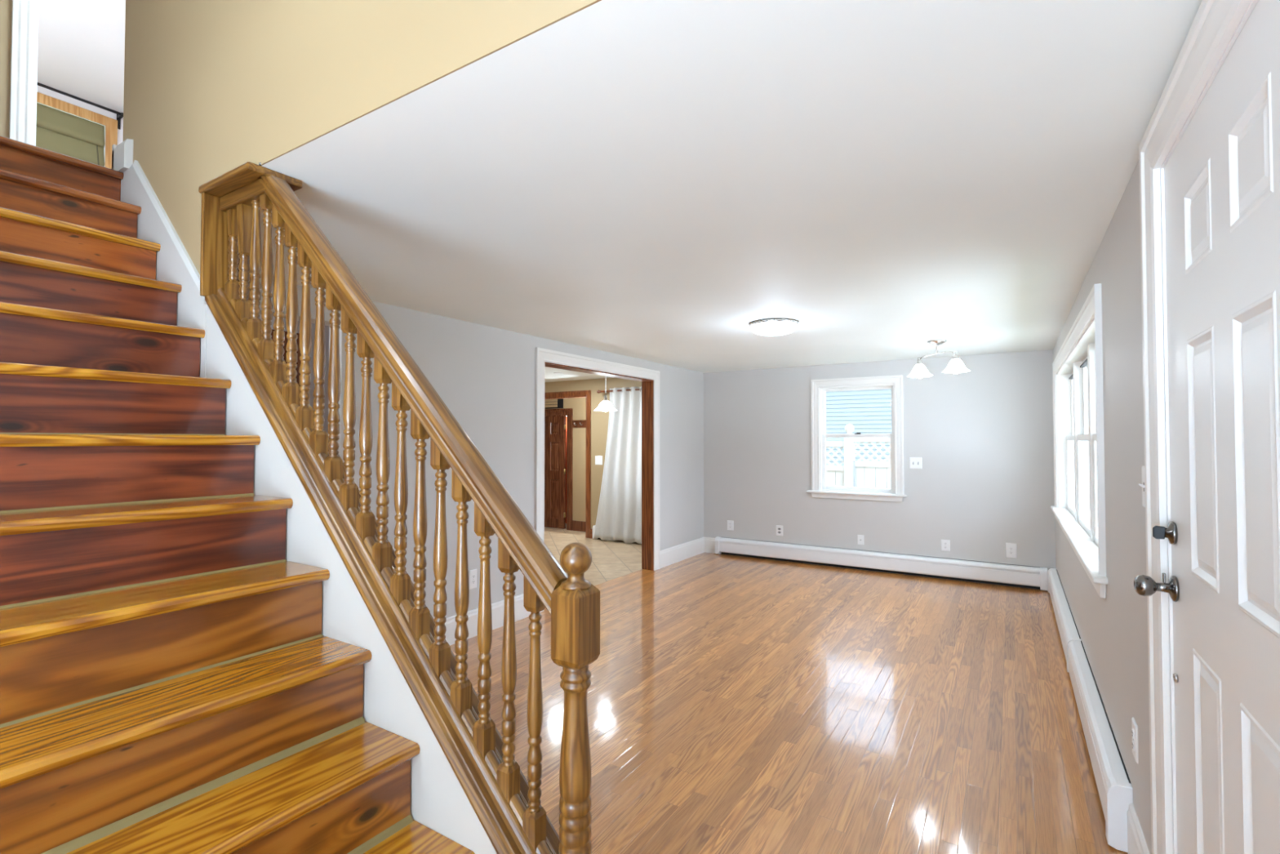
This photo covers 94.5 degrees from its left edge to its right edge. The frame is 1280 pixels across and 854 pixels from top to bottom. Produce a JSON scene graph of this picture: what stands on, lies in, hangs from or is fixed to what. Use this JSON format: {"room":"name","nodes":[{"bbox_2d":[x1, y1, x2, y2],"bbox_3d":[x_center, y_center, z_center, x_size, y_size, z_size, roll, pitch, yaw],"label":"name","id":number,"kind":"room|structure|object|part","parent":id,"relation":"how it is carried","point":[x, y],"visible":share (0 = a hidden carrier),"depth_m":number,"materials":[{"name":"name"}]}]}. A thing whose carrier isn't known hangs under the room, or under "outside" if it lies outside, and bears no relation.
{"room":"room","nodes":[
{"label":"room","id":0,"kind":"room"},
{"bbox_2d":[0,0,12,137],"bbox_3d":[-2.875,-2.124,2.915,0.120,2.248,3.000,-1,-1,32],"label":"wall","id":1,"kind":"structure","parent":0,"point":[6,6],"depth_m":2.72,"materials":[{"name":"beige paint"}]},
{"bbox_2d":[8,0,39,146],"bbox_3d":[-2.879,-2.122,2.777,0.020,2.218,0.086,-1,-1,32],"label":"trim","id":2,"kind":"structure","parent":1,"relation":"attached to","point":[24,13],"depth_m":2.76,"materials":[{"name":"white paint"}]},
{"bbox_2d":[36,82,123,154],"bbox_3d":[-6.016,-2.086,4.888,0.140,2.238,3.000,-1,-1,32],"label":"wall","id":3,"kind":"structure","parent":0,"point":[48,92],"depth_m":5.76,"materials":[{"name":"white paint"}]},
{"bbox_2d":[35,102,105,166],"bbox_3d":[-5.595,-2.476,5.370,0.049,1.038,1.130,-1,-1,32],"label":"roman shade","id":4,"kind":"object","parent":3,"relation":"attached to","point":[58,131],"visible":0.26,"depth_m":5.64,"materials":[{"name":"green fabric"}]},
{"bbox_2d":[36,92,117,168],"bbox_3d":[-5.641,-2.414,5.397,0.082,1.360,1.330,-1,-1,32],"label":"window","id":5,"kind":"structure","parent":3,"relation":"attached to","point":[111,125],"depth_m":5.80,"materials":[{"name":"wood"}]},
{"bbox_2d":[37,82,123,129],"bbox_3d":[-5.662,-3.098,5.239,0.110,0.150,1.735,-1,-1,32],"label":"curtain rod","id":6,"kind":"object","parent":3,"relation":"attached to","point":[119,115],"visible":0.58,"depth_m":5.71,"materials":[{"name":"black metal"}]},
{"bbox_2d":[37,0,125,112],"bbox_3d":[-2.545,-3.324,2.852,8.332,0.150,3.200,-1,-1,32],"label":"ceiling","id":7,"kind":"structure","parent":0,"point":[81,52],"depth_m":5.02,"materials":[{"name":"paint"}]},
{"bbox_2d":[259,314,328,434],"bbox_3d":[-2.687,0.283,3.631,0.120,2.410,1.900,-1,-1,32],"label":"wall","id":8,"kind":"structure","parent":0,"point":[312,385],"depth_m":4.22,"materials":[{"name":"beige paint"}]},
{"bbox_2d":[271,328,301,386],"bbox_3d":[-2.595,0.414,3.682,0.060,2.130,0.910,-1,-1,32],"label":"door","id":9,"kind":"structure","parent":8,"relation":"in","point":[299,362],"depth_m":4.05,"materials":[{"name":"brown wood"}]},
{"bbox_2d":[123,0,601,853],"bbox_3d":[-0.740,-0.921,1.606,3.604,4.710,0.118,-1,-1,32],"label":"wall","id":10,"kind":"structure","parent":0,"point":[212,88],"depth_m":1.69,"materials":[{"name":"beige paint"}]},
{"bbox_2d":[111,138,133,172],"bbox_3d":[-2.046,-1.081,2.426,0.130,0.122,0.148,-1,-1,32],"label":"baseboard","id":11,"kind":"structure","parent":10,"relation":"attached to","point":[122,153],"depth_m":2.35,"materials":[{"name":"paint"}]},
{"bbox_2d":[198,161,599,853],"bbox_3d":[-0.758,0.311,1.588,1.557,2.246,0.166,-1,-1,32],"label":"stair railing","id":12,"kind":"object","parent":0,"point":[508,806],"visible":1,"depth_m":1.44,"materials":[{"name":"brown wood"}]},
{"bbox_3d":[-1.266,-0.750,1.928,0.317,0.046,0.056,-1,-1,32],"label":"rail","id":13,"kind":"part","parent":12,"relation":"part of","materials":[{"name":"brown wood"}]},
{"bbox_3d":[-0.780,0.237,1.601,1.464,1.441,0.064,-1,-1,32],"label":"shoe rail","id":14,"kind":"part","parent":12,"relation":"part of","materials":[{"name":"brown wood"}]},
{"bbox_3d":[-0.667,-0.191,1.540,1.207,1.180,0.068,-1,-1,32],"label":"handrail","id":15,"kind":"part","parent":12,"relation":"part of","materials":[{"name":"brown wood"}]},
{"bbox_3d":[-0.129,0.871,1.179,0.070,1.109,0.070,-1,-1,32],"label":"newel post","id":16,"kind":"part","parent":12,"relation":"part of","materials":[{"name":"brown wood"}]},
{"bbox_2d":[258,277,703,618],"bbox_3d":[-0.776,0.394,5.032,0.130,2.250,5.709,-1,-1,32],"label":"wall","id":17,"kind":"structure","parent":0,"point":[485,375],"depth_m":4.40,"materials":[{"name":"grey paint"}]},
{"bbox_2d":[468,568,476,589],"bbox_3d":[-1.190,1.086,4.225,0.009,0.135,0.072,-1,-1,32],"label":"wall outlet","id":18,"kind":"object","parent":17,"relation":"attached to","point":[473,573],"visible":0.99,"depth_m":4.22,"materials":[{"name":"white plastic"}]},
{"bbox_2d":[444,593,530,644],"bbox_3d":[-1.279,1.394,4.070,0.016,0.188,1.642,-1,-1,32],"label":"baseboard","id":19,"kind":"structure","parent":17,"relation":"attached to","point":[498,607],"depth_m":4.37,"materials":[{"name":"white paint"}]},
{"bbox_2d":[534,347,659,612],"bbox_3d":[-0.317,0.447,5.617,0.022,2.149,1.974,-1,-1,32],"label":"trim","id":20,"kind":"structure","parent":17,"relation":"attached to","point":[542,355],"depth_m":5.22,"materials":[{"name":"white paint"}]},
{"bbox_2d":[544,361,653,570],"bbox_3d":[-0.383,0.497,5.657,0.137,2.050,1.790,-1,-1,32],"label":"trim","id":21,"kind":"structure","parent":17,"relation":"attached to","point":[647,384],"depth_m":6.39,"materials":[{"name":"brown wood"}]},
{"bbox_2d":[641,382,642,568],"bbox_3d":[-0.450,0.456,5.701,0.020,2.135,1.946,-1,-1,32],"label":"trim","id":22,"kind":"structure","parent":17,"relation":"attached to","point":[642,382],"depth_m":6.45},
{"bbox_2d":[659,537,704,568],"bbox_3d":[0.506,1.455,6.912,0.016,0.188,1.123,-1,-1,32],"label":"baseboard","id":23,"kind":"structure","parent":17,"relation":"attached to","point":[676,553],"depth_m":6.85,"materials":[{"name":"white paint"}]},
{"bbox_2d":[544,523,585,535],"bbox_3d":[-0.755,1.834,9.665,4.800,0.150,1.770,-1,-1,32],"label":"floor","id":24,"kind":"structure","parent":0,"point":[546,528],"depth_m":10.05,"materials":[{"name":"beige tile"}]},
{"bbox_2d":[565,416,566,523],"bbox_3d":[-1.157,0.586,10.932,2.400,2.500,0.100,-1,-1,32],"label":"wall","id":25,"kind":"structure","parent":0,"point":[566,416],"depth_m":11.00,"materials":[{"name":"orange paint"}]},
{"bbox_2d":[550,397,586,521],"bbox_3d":[-0.540,0.562,9.847,4.600,2.500,0.120,-1,-1,32],"label":"wall","id":26,"kind":"structure","parent":0,"point":[579,404],"depth_m":10.09,"materials":[{"name":"paint"}]},
{"bbox_2d":[544,398,563,408],"bbox_3d":[-1.525,-0.433,10.405,0.440,0.214,0.020,-1,-1,32],"label":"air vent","id":27,"kind":"object","parent":26,"relation":"in","point":[548,403],"visible":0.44,"depth_m":10.39,"materials":[{"name":"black metal"}]},
{"bbox_2d":[544,408,573,530],"bbox_3d":[-1.562,0.731,10.472,1.020,2.090,0.145,-1,-1,32],"label":"door","id":28,"kind":"structure","parent":26,"relation":"in","point":[554,419],"depth_m":10.35,"materials":[{"name":"brown wood"}]},
{"bbox_3d":[-1.748,0.518,10.557,0.200,0.500,0.014,-1,-1,32],"label":"panel","id":29,"kind":"part","parent":28,"relation":"part of","materials":[{"name":"brown wood"}]},
{"bbox_3d":[-1.748,1.268,10.540,0.200,0.680,0.014,-1,-1,32],"label":"panel","id":30,"kind":"part","parent":28,"relation":"part of","materials":[{"name":"brown wood"}]},
{"bbox_3d":[-1.494,0.025,10.408,0.200,0.200,0.014,-1,-1,32],"label":"panel","id":31,"kind":"part","parent":28,"relation":"part of","materials":[{"name":"brown wood"}]},
{"bbox_3d":[-1.494,0.514,10.397,0.200,0.500,0.014,-1,-1,32],"label":"panel","id":32,"kind":"part","parent":28,"relation":"part of","materials":[{"name":"brown wood"}]},
{"bbox_3d":[-1.494,1.264,10.381,0.200,0.680,0.014,-1,-1,32],"label":"panel","id":33,"kind":"part","parent":28,"relation":"part of","materials":[{"name":"brown wood"}]},
{"bbox_2d":[568,419,586,427],"bbox_3d":[-0.972,-0.053,9.990,0.510,0.127,0.120,-1,-1,32],"label":"coat rack","id":34,"kind":"object","parent":26,"relation":"attached to","point":[580,423],"visible":0.61,"depth_m":10.05,"materials":[{"name":"brown wood"}]},
{"bbox_2d":[568,419,586,421],"bbox_3d":[-0.972,-0.108,9.992,0.510,0.017,0.120,-1,-1,32],"label":"shelf","id":35,"kind":"object","parent":34,"relation":"attached to","point":[578,420],"depth_m":9.95,"materials":[{"name":"brown wood"}]},
{"bbox_2d":[572,520,586,531],"bbox_3d":[-0.528,1.675,9.733,1.485,0.170,0.020,-1,-1,32],"label":"baseboard","id":36,"kind":"structure","parent":26,"relation":"attached to","point":[580,526],"depth_m":10.04,"materials":[{"name":"brown wood"}]},
{"bbox_2d":[544,377,641,528],"bbox_3d":[-1.179,0.461,8.834,4.598,2.280,0.120,-1,-1,32],"label":"wall","id":37,"kind":"structure","parent":0,"point":[599,419],"depth_m":8.41,"materials":[{"name":"paint"}]},
{"bbox_2d":[544,390,591,537],"bbox_3d":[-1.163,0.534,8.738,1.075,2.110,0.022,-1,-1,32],"label":"trim","id":38,"kind":"structure","parent":37,"relation":"attached to","point":[582,393],"depth_m":8.47,"materials":[{"name":"brown wood"}]},
{"bbox_2d":[590,528,592,537],"bbox_3d":[-0.673,1.514,8.411,0.080,0.135,0.020,-1,-1,32],"label":"baseboard","id":39,"kind":"structure","parent":37,"relation":"attached to","point":[591,529],"depth_m":8.41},
{"bbox_2d":[595,455,602,464],"bbox_3d":[-0.586,0.473,8.385,0.126,0.127,0.008,-1,-1,32],"label":"light switch","id":40,"kind":"object","parent":37,"relation":"attached to","point":[598,459],"visible":1,"depth_m":8.38,"materials":[{"name":"white plastic"}]},
{"bbox_2d":[592,524,636,542],"bbox_3d":[-0.017,1.474,7.970,1.502,0.192,0.069,-1,-1,32],"label":"baseboard heater","id":41,"kind":"object","parent":37,"relation":"attached to","point":[593,526],"visible":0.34,"depth_m":8.33,"materials":[{"name":"metal"}]},
{"bbox_2d":[596,388,639,393],"bbox_3d":[0.090,-0.502,7.907,1.585,0.047,0.134,-1,-1,32],"label":"curtain rod","id":42,"kind":"object","parent":37,"relation":"attached to","point":[618,390],"visible":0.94,"depth_m":8.17,"materials":[{"name":"brown wood"}]},
{"bbox_2d":[593,386,641,543],"bbox_3d":[-0.152,0.513,7.987,1.164,2.102,0.067,-1,-1,32],"label":"curtain","id":43,"kind":"object","parent":42,"relation":"hanging from","point":[619,515],"visible":0.62,"depth_m":8.04,"materials":[{"name":"white fabric"}]},
{"bbox_2d":[259,0,1202,382],"bbox_3d":[-1.427,-0.836,4.842,8.452,0.200,7.210,-1,-1,32],"label":"ceiling","id":44,"kind":"structure","parent":0,"point":[657,181],"depth_m":1.89,"materials":[{"name":"paint"}]},
{"bbox_2d":[594,394,617,412],"bbox_3d":[-0.385,-0.448,6.630,0.254,0.559,0.254,1,-2,-35],"label":"pendant lamp","id":45,"kind":"object","parent":44,"relation":"hanging from","point":[605,406],"visible":0.9,"depth_m":6.57,"materials":[{"name":"white glass"}]},
{"bbox_3d":[-0.385,-0.238,6.625,0.254,0.108,0.254,0,-1,10],"label":"lamp shade","id":46,"kind":"part","parent":45,"relation":"part of","materials":[{"name":"white glass"}]},
{"bbox_2d":[749,318,798,336],"bbox_3d":[0.961,-0.706,4.254,0.340,0.085,0.340,-1,-1,32],"label":"ceiling light","id":47,"kind":"object","parent":44,"relation":"attached to","point":[771,326],"visible":1,"depth_m":4.14,"materials":[{"name":"white glass"}]},
{"bbox_2d":[906,339,969,377],"bbox_3d":[2.530,-0.582,5.040,0.205,0.299,0.580,0,-1,-21],"label":"pendant","id":48,"kind":"object","parent":44,"relation":"hanging from","point":[955,366],"visible":1,"depth_m":4.99,"materials":[{"name":"white glass"}]},
{"bbox_3d":[2.464,-0.500,5.213,0.195,0.105,0.195,1,-2,-35],"label":"lamp shade","id":49,"kind":"part","parent":48,"relation":"part of","materials":[{"name":"white glass"}]},
{"bbox_2d":[916,356,923,364],"bbox_3d":[2.464,-0.581,5.215,0.052,0.067,0.052,-1,-1,32],"label":"socket","id":50,"kind":"object","parent":48,"relation":"attached to","point":[919,359],"depth_m":5.20,"materials":[{"name":"silver metal"}]},
{"bbox_3d":[2.530,-0.617,5.040,0.012,0.032,0.378,0,-1,-21],"label":"arm","id":51,"kind":"part","parent":48,"relation":"part of","materials":[{"name":"silver metal"}]},
{"bbox_2d":[952,351,959,359],"bbox_3d":[2.596,-0.589,4.864,0.052,0.067,0.052,-1,-1,32],"label":"socket","id":52,"kind":"object","parent":48,"relation":"attached to","point":[955,353],"depth_m":4.85,"materials":[{"name":"silver metal"}]},
{"bbox_3d":[2.596,-0.508,4.862,0.195,0.105,0.195,0,-1,10],"label":"lamp shade","id":53,"kind":"part","parent":48,"relation":"part of","materials":[{"name":"white glass"}]},
{"bbox_2d":[449,531,1128,853],"bbox_3d":[-2.576,1.524,2.962,8.452,0.121,11.530,-1,-1,32],"label":"floor","id":54,"kind":"structure","parent":0,"point":[736,704],"depth_m":3.02,"materials":[{"name":"brown wood"}]},
{"bbox_2d":[0,135,475,853],"bbox_3d":[-1.382,0.179,1.222,2.454,2.495,1.194,-1,-1,32],"label":"staircase","id":55,"kind":"structure","parent":54,"relation":"on","point":[171,682],"depth_m":1.36,"materials":[{"name":"brown wood"}]},
{"bbox_3d":[-1.708,-0.725,2.141,0.637,0.648,0.016,-1,-1,32],"label":"skirt moulding","id":56,"kind":"part","parent":55,"relation":"part of","materials":[{"name":"paint"}]},
{"bbox_2d":[703,349,1055,589],"bbox_3d":[2.367,0.421,6.523,3.882,2.240,0.160,-1,-1,32],"label":"wall","id":57,"kind":"structure","parent":0,"point":[982,436],"depth_m":6.11,"materials":[{"name":"grey paint"}]},
{"bbox_2d":[704,537,715,553],"bbox_3d":[0.871,1.465,7.337,0.182,0.188,0.016,-1,-1,32],"label":"baseboard","id":58,"kind":"structure","parent":57,"relation":"attached to","point":[709,542],"depth_m":7.33,"materials":[{"name":"white paint"}]},
{"bbox_2d":[727,520,733,530],"bbox_3d":[1.099,1.198,7.203,0.080,0.118,0.009,-1,-1,32],"label":"wall outlet","id":59,"kind":"object","parent":57,"relation":"attached to","point":[730,523],"visible":1,"depth_m":7.20,"materials":[{"name":"white plastic"}]},
{"bbox_2d":[776,524,782,536],"bbox_3d":[1.620,1.204,6.875,0.080,0.120,0.009,-1,-1,32],"label":"wall outlet","id":60,"kind":"object","parent":57,"relation":"attached to","point":[779,528],"visible":1,"depth_m":6.87,"materials":[{"name":"white plastic"}]},
{"bbox_2d":[806,374,906,502],"bbox_3d":[2.368,0.125,6.490,1.036,1.326,0.205,-1,-1,32],"label":"window","id":61,"kind":"structure","parent":57,"relation":"in","point":[819,388],"depth_m":6.45,"materials":[{"name":"white paint"}]},
{"bbox_3d":[2.404,-0.165,6.536,0.759,0.542,0.030,-1,-1,32],"label":"sash","id":62,"kind":"part","parent":61,"relation":"part of","materials":[{"name":"white paint"}]},
{"bbox_3d":[2.383,0.388,6.490,0.759,0.620,0.030,-1,-1,32],"label":"sash","id":63,"kind":"part","parent":61,"relation":"part of","materials":[{"name":"white paint"}]},
{"bbox_2d":[857,534,864,545],"bbox_3d":[2.383,1.219,6.392,0.068,0.106,0.016,-1,-1,32],"label":"cable jack","id":64,"kind":"object","parent":57,"relation":"attached to","point":[860,540],"visible":1,"depth_m":6.39,"materials":[{"name":"white plastic"}]},
{"bbox_2d":[715,536,1047,591],"bbox_3d":[2.354,1.433,6.374,3.357,0.206,0.069,-1,-1,32],"label":"baseboard heater","id":65,"kind":"object","parent":57,"relation":"attached to","point":[1002,574],"visible":0.96,"depth_m":6.17,"materials":[{"name":"metal"}]},
{"bbox_3d":[2.371,1.418,6.402,3.355,0.169,0.004,-1,-1,32],"label":"plate","id":66,"kind":"part","parent":65,"relation":"part of","materials":[{"name":"metal"}]},
{"bbox_2d":[909,457,921,468],"bbox_3d":[2.849,0.374,6.116,0.116,0.118,0.018,-1,-1,32],"label":"light switch","id":67,"kind":"object","parent":57,"relation":"attached to","point":[914,462],"visible":1,"depth_m":6.12,"materials":[{"name":"white plastic"}]},
{"bbox_2d":[941,539,950,551],"bbox_3d":[3.077,1.193,5.960,0.082,0.115,0.009,-1,-1,32],"label":"wall outlet","id":68,"kind":"object","parent":57,"relation":"attached to","point":[945,544],"visible":1,"depth_m":5.96,"materials":[{"name":"white plastic"}]},
{"bbox_2d":[1005,542,1017,558],"bbox_3d":[3.551,1.182,5.663,0.090,0.142,0.009,-1,-1,32],"label":"wall outlet","id":69,"kind":"object","parent":57,"relation":"attached to","point":[1011,548],"visible":1,"depth_m":5.66,"materials":[{"name":"white plastic"}]},
{"bbox_2d":[1052,160,1173,853],"bbox_3d":[0.901,0.300,0.673,0.140,2.250,11.309,-1,-1,32],"label":"wall","id":70,"kind":"structure","parent":0,"point":[1113,630],"depth_m":2.12,"materials":[{"name":"grey paint"}]},
{"bbox_2d":[1050,283,1107,598],"bbox_3d":[2.838,0.086,3.808,0.190,1.343,3.210,-1,-1,32],"label":"window","id":71,"kind":"structure","parent":70,"relation":"in","point":[1078,508],"depth_m":3.77,"materials":[{"name":"white paint"}]},
{"bbox_3d":[3.404,0.377,4.643,0.030,0.623,0.867,-1,-1,32],"label":"sash","id":72,"kind":"part","parent":71,"relation":"part of","materials":[{"name":"white paint"}]},
{"bbox_3d":[3.404,0.378,4.643,0.004,0.555,0.797,-1,-1,32],"label":"pane","id":73,"kind":"part","parent":71,"relation":"part of","materials":[{"name":"clear glass"}]},
{"bbox_3d":[3.436,-0.179,4.635,0.030,0.557,0.867,-1,-1,32],"label":"sash","id":74,"kind":"part","parent":71,"relation":"part of","materials":[{"name":"white paint"}]},
{"bbox_3d":[2.892,0.359,3.828,0.030,0.623,0.880,-1,-1,32],"label":"sash","id":75,"kind":"part","parent":71,"relation":"part of","materials":[{"name":"white paint"}]},
{"bbox_3d":[2.924,-0.196,3.819,0.030,0.557,0.880,-1,-1,32],"label":"sash","id":76,"kind":"part","parent":71,"relation":"part of","materials":[{"name":"white paint"}]},
{"bbox_3d":[2.892,0.360,3.828,0.004,0.555,0.810,-1,-1,32],"label":"pane","id":77,"kind":"part","parent":71,"relation":"part of","materials":[{"name":"clear glass"}]},
{"bbox_3d":[2.923,-0.198,3.820,0.004,0.500,0.820,-1,-1,32],"label":"pane","id":78,"kind":"part","parent":71,"relation":"part of","materials":[{"name":"clear glass"}]},
{"bbox_3d":[2.352,0.341,2.970,0.030,0.623,0.967,-1,-1,32],"label":"sash","id":79,"kind":"part","parent":71,"relation":"part of","materials":[{"name":"white paint"}]},
{"bbox_2d":[1047,568,1133,852],"bbox_3d":[2.703,1.367,3.717,0.070,0.224,4.022,-1,-1,32],"label":"baseboard heater","id":80,"kind":"object","parent":70,"relation":"attached to","point":[1113,784],"visible":0.93,"depth_m":2.47,"materials":[{"name":"metal"}]},
{"bbox_2d":[1131,716,1138,763],"bbox_3d":[1.615,1.022,1.934,0.009,0.118,0.075,-1,-1,32],"label":"wall outlet","id":81,"kind":"object","parent":70,"relation":"attached to","point":[1134,726],"visible":1,"depth_m":1.91,"materials":[{"name":"white plastic"}]},
{"bbox_2d":[1131,728,1134,738],"bbox_3d":[1.614,1.002,1.935,0.004,0.025,0.033,-1,-1,32],"label":"receptacle","id":82,"kind":"object","parent":81,"relation":"attached to","point":[1132,729],"depth_m":1.93,"materials":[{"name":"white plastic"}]},
{"bbox_2d":[1132,740,1134,751],"bbox_3d":[1.614,1.042,1.934,0.004,0.025,0.033,-1,-1,32],"label":"receptacle","id":83,"kind":"object","parent":81,"relation":"attached to","point":[1133,741],"depth_m":1.92,"materials":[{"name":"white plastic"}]},
{"bbox_2d":[1127,802,1150,853],"bbox_3d":[1.524,1.351,1.789,0.016,0.175,0.496,-1,-1,32],"label":"baseboard","id":84,"kind":"structure","parent":70,"relation":"attached to","point":[1136,842],"depth_m":1.90,"materials":[{"name":"white paint"}]},
{"bbox_2d":[1138,465,1145,506],"bbox_3d":[1.460,0.175,1.713,0.018,0.122,0.118,-1,-1,32],"label":"light switch","id":85,"kind":"object","parent":70,"relation":"attached to","point":[1143,485],"visible":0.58,"depth_m":1.73,"materials":[{"name":"white plastic"}]},
{"bbox_3d":[1.465,0.175,1.710,0.006,0.122,0.118,-1,-1,32],"label":"plate","id":86,"kind":"part","parent":85,"relation":"part of","materials":[{"name":"white plastic"}]},
{"bbox_2d":[1133,0,1279,853],"bbox_3d":[1.118,0.320,1.087,0.214,2.208,1.158,-1,-1,32],"label":"door","id":87,"kind":"structure","parent":70,"relation":"in","point":[1212,132],"depth_m":1.15,"materials":[{"name":"white paint"}]},
{"bbox_3d":[1.282,0.397,1.471,0.082,0.064,0.064,-1,-1,32],"label":"knob","id":88,"kind":"part","parent":87,"relation":"part of","materials":[{"name":"grey metal"}]},
{"bbox_3d":[1.296,0.373,1.463,0.006,0.024,0.010,-1,-1,32],"label":"privacy lever","id":89,"kind":"part","parent":87,"relation":"part of","materials":[{"name":"grey metal"}]},
{"bbox_3d":[1.183,-0.438,1.252,0.009,0.185,0.207,-1,-1,32],"label":"panel","id":90,"kind":"part","parent":87,"relation":"part of","materials":[{"name":"white paint"}]},
{"bbox_3d":[1.183,0.064,1.242,0.009,0.525,0.207,-1,-1,32],"label":"panel","id":91,"kind":"part","parent":87,"relation":"part of","materials":[{"name":"white paint"}]},
{"bbox_3d":[1.183,0.839,1.225,0.009,0.695,0.207,-1,-1,32],"label":"panel","id":92,"kind":"part","parent":87,"relation":"part of","materials":[{"name":"white paint"}]},
{"bbox_3d":[1.011,-0.444,0.979,0.009,0.185,0.207,-1,-1,32],"label":"panel","id":93,"kind":"part","parent":87,"relation":"part of","materials":[{"name":"white paint"}]},
{"bbox_3d":[1.011,0.058,0.968,0.009,0.525,0.207,-1,-1,32],"label":"panel","id":94,"kind":"part","parent":87,"relation":"part of","materials":[{"name":"white paint"}]},
{"bbox_3d":[1.011,0.833,0.952,0.009,0.695,0.207,-1,-1,32],"label":"panel","id":95,"kind":"part","parent":87,"relation":"part of","materials":[{"name":"white paint"}]},
{"label":"outside","id":96,"kind":"structure","parent":0,"visible":0},
{"bbox_3d":[5.564,1.963,-0.585,70.000,0.250,85.000,-1,-1,32],"label":"ground","id":97,"kind":"structure","parent":96,"visible":0},
{"bbox_2d":[826,423,890,488],"bbox_3d":[4.676,0.976,7.672,7.422,2.080,0.150,-1,-1,32],"label":"fence","id":98,"kind":"object","parent":97,"relation":"on","point":[866,473],"visible":0.18,"depth_m":8.60,"materials":[{"name":"white plastic"}]},
{"bbox_3d":[2.331,0.258,9.160,1.640,0.080,0.060,-1,-1,32],"label":"rail","id":99,"kind":"part","parent":98,"relation":"part of","materials":[{"name":"white plastic"}]},
{"bbox_3d":[2.331,0.620,9.152,1.640,0.075,0.060,-1,-1,32],"label":"rail","id":100,"kind":"part","parent":98,"relation":"part of","materials":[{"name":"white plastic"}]},
{"bbox_3d":[2.332,1.297,9.137,1.638,1.300,0.024,-1,-1,32],"label":"board panel","id":101,"kind":"part","parent":98,"relation":"part of","materials":[{"name":"white plastic"}]},
{"bbox_3d":[3.077,0.997,8.676,0.150,2.080,0.150,-1,-1,32],"label":"post","id":102,"kind":"part","parent":98,"relation":"part of","materials":[{"name":"white plastic"}]},
{"bbox_3d":[3.118,1.111,8.600,0.021,1.250,0.020,-1,-1,32],"label":"gate hinge post","id":103,"kind":"part","parent":98,"relation":"part of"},
{"bbox_3d":[3.843,0.167,8.213,1.690,0.080,0.060,-1,-1,32],"label":"rail","id":104,"kind":"part","parent":98,"relation":"part of","materials":[{"name":"white plastic"}]},
{"bbox_3d":[3.843,0.530,8.205,1.690,0.075,0.060,-1,-1,32],"label":"rail","id":105,"kind":"part","parent":98,"relation":"part of","materials":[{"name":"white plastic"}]},
{"bbox_3d":[3.844,1.242,8.189,1.688,1.370,0.024,-1,-1,32],"label":"board panel","id":106,"kind":"part","parent":98,"relation":"part of","materials":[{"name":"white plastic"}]},
{"bbox_2d":[826,389,891,466],"bbox_3d":[5.096,0.407,13.090,8.900,3.450,3.600,-1,-1,32],"label":"house","id":107,"kind":"structure","parent":97,"relation":"on","point":[869,411],"depth_m":11.77,"materials":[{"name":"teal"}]}
]}

